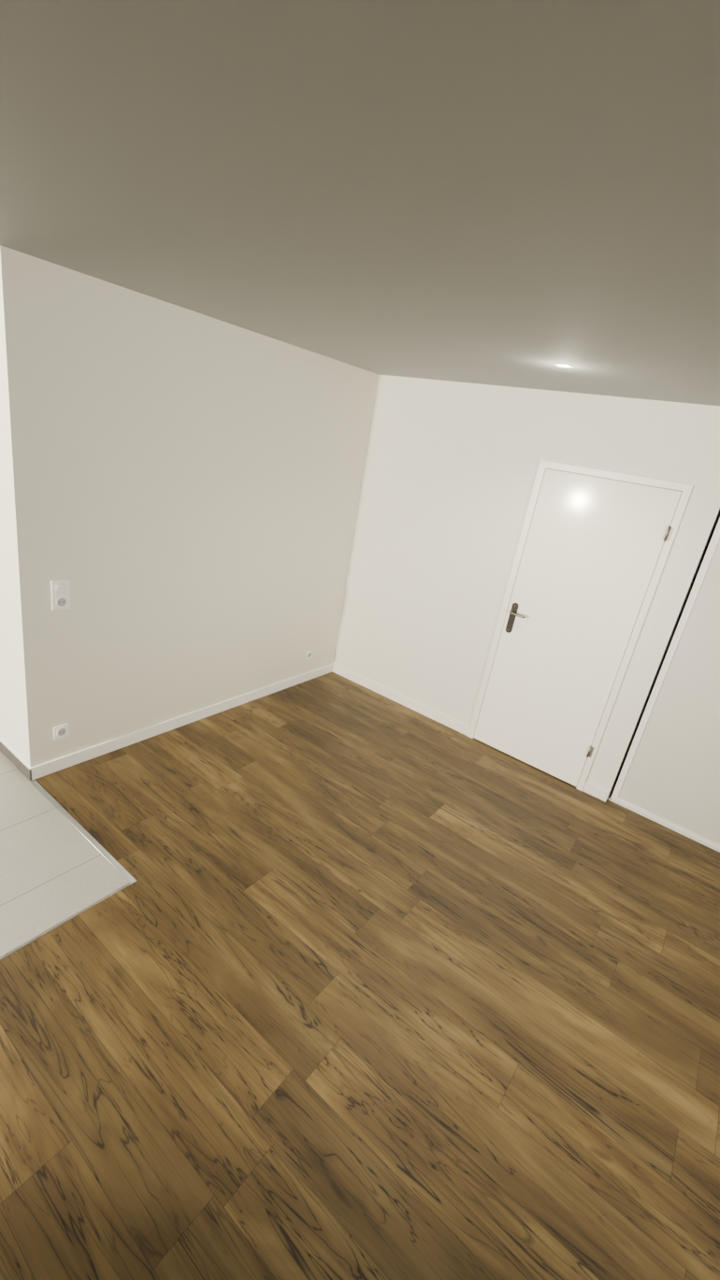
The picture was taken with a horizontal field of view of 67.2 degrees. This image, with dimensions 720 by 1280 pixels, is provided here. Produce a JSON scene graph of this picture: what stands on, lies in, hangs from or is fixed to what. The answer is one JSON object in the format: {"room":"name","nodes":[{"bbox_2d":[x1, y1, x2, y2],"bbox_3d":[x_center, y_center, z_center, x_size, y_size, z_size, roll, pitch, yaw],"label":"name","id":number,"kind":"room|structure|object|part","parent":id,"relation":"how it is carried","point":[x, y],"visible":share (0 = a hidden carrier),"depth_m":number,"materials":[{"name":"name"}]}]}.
{"room":"empty living room","nodes":[
{"label":"empty living room","id":0,"kind":"room"},
{"bbox_2d":[0,750,129,956],"bbox_3d":[-4.426,1.162,0.851,3.590,0.100,6.600,23,24,32],"label":"floor","id":1,"kind":"structure","parent":0,"point":[56,867],"depth_m":2.47,"materials":[{"name":"white tile"}]},
{"bbox_2d":[0,244,378,767],"bbox_3d":[-1.869,-1.112,4.372,2.800,2.500,2.793,23,24,32],"label":"wall","id":2,"kind":"structure","parent":0,"point":[179,491],"depth_m":3.06,"materials":[{"name":"paint"}]},
{"bbox_2d":[0,738,31,780],"bbox_3d":[-2.821,0.304,3.643,2.612,0.078,0.010,23,24,32],"label":"baseboard","id":3,"kind":"structure","parent":2,"relation":"attached to","point":[23,768],"depth_m":3.04,"materials":[{"name":"paint"}]},
{"bbox_2d":[50,578,70,611],"bbox_3d":[-1.524,-0.229,2.764,0.014,0.164,0.096,23,24,32],"label":"electrical outlet plate","id":4,"kind":"object","parent":2,"relation":"attached to","point":[60,594],"visible":1,"depth_m":2.76,"materials":[{"name":"plastic"}]},
{"bbox_2d":[52,722,69,740],"bbox_3d":[-1.665,0.512,3.022,0.011,0.087,0.087,23,24,32],"label":"electrical outlet","id":5,"kind":"object","parent":2,"relation":"attached to","point":[60,731],"visible":1,"depth_m":3.02,"materials":[{"name":"plastic"}]},
{"bbox_2d":[30,662,333,779],"bbox_3d":[-1.020,0.492,3.973,0.013,0.080,2.593,23,24,32],"label":"baseboard","id":6,"kind":"structure","parent":2,"relation":"attached to","point":[45,769],"depth_m":3.60,"materials":[{"name":"paint"}]},
{"bbox_2d":[304,648,313,660],"bbox_3d":[-0.434,0.128,4.621,0.011,0.087,0.087,23,24,32],"label":"electrical outlet","id":7,"kind":"object","parent":2,"relation":"attached to","point":[309,654],"visible":1,"depth_m":4.61,"materials":[{"name":"plastic"}]},
{"bbox_2d":[0,671,719,1279],"bbox_3d":[-1.019,1.889,0.485,4.600,0.100,9.843,23,24,32],"label":"floor","id":8,"kind":"structure","parent":0,"point":[342,978],"depth_m":2.03,"materials":[{"name":"brown wood"}]},
{"bbox_2d":[0,779,136,959],"bbox_3d":[-3.384,1.547,0.151,0.990,0.004,6.613,23,24,32],"label":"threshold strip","id":9,"kind":"object","parent":8,"relation":"on","point":[109,857],"visible":1,"depth_m":2.56,"materials":[{"name":"metal"}]},
{"bbox_2d":[607,517,719,852],"bbox_3d":[2.764,0.287,2.774,2.127,2.499,0.128,23,24,32],"label":"wall","id":10,"kind":"structure","parent":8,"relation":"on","point":[668,776],"depth_m":3.38,"materials":[{"name":"white paint"}]},
{"bbox_2d":[0,0,719,405],"bbox_3d":[-1.633,-0.965,0.243,7.600,0.150,10.193,23,24,32],"label":"ceiling","id":11,"kind":"structure","parent":0,"point":[514,193],"depth_m":1.05,"materials":[{"name":"paint"}]},
{"bbox_2d":[553,362,573,368],"bbox_3d":[0.960,-1.294,2.555,0.090,0.004,0.090,23,24,32],"label":"recessed light","id":12,"kind":"object","parent":11,"relation":"in","point":[564,366],"visible":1,"depth_m":2.56,"materials":[{"name":"paint"}]},
{"bbox_2d":[333,374,719,801],"bbox_3d":[1.109,-0.522,4.175,2.470,2.500,0.650,23,24,32],"label":"wall","id":13,"kind":"structure","parent":0,"point":[450,473],"depth_m":3.90,"materials":[{"name":"paint"}]},
{"bbox_2d":[333,663,469,735],"bbox_3d":[0.313,0.488,4.604,1.380,0.080,0.012,23,24,32],"label":"baseboard","id":14,"kind":"structure","parent":13,"relation":"attached to","point":[447,721],"depth_m":4.56,"materials":[{"name":"paint"}]},
{"bbox_2d":[467,460,693,791],"bbox_3d":[1.409,-0.074,3.714,0.900,2.085,0.270,23,24,32],"label":"door","id":15,"kind":"structure","parent":13,"relation":"in","point":[590,557],"depth_m":3.59,"materials":[{"name":"paint"}]},
{"bbox_3d":[1.096,-0.138,3.805,0.127,0.225,0.059,23,24,32],"label":"handle","id":16,"kind":"part","parent":15,"relation":"part of","materials":[{"name":"brown metal"}]},
{"bbox_3d":[1.685,0.070,3.426,0.029,1.587,0.014,23,24,32],"label":"door hinge","id":17,"kind":"part","parent":15,"relation":"part of","materials":[{"name":"silver metal"}]},
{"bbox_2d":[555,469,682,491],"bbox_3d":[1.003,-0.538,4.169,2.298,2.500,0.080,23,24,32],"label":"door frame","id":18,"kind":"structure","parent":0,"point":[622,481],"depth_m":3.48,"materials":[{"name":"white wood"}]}
]}

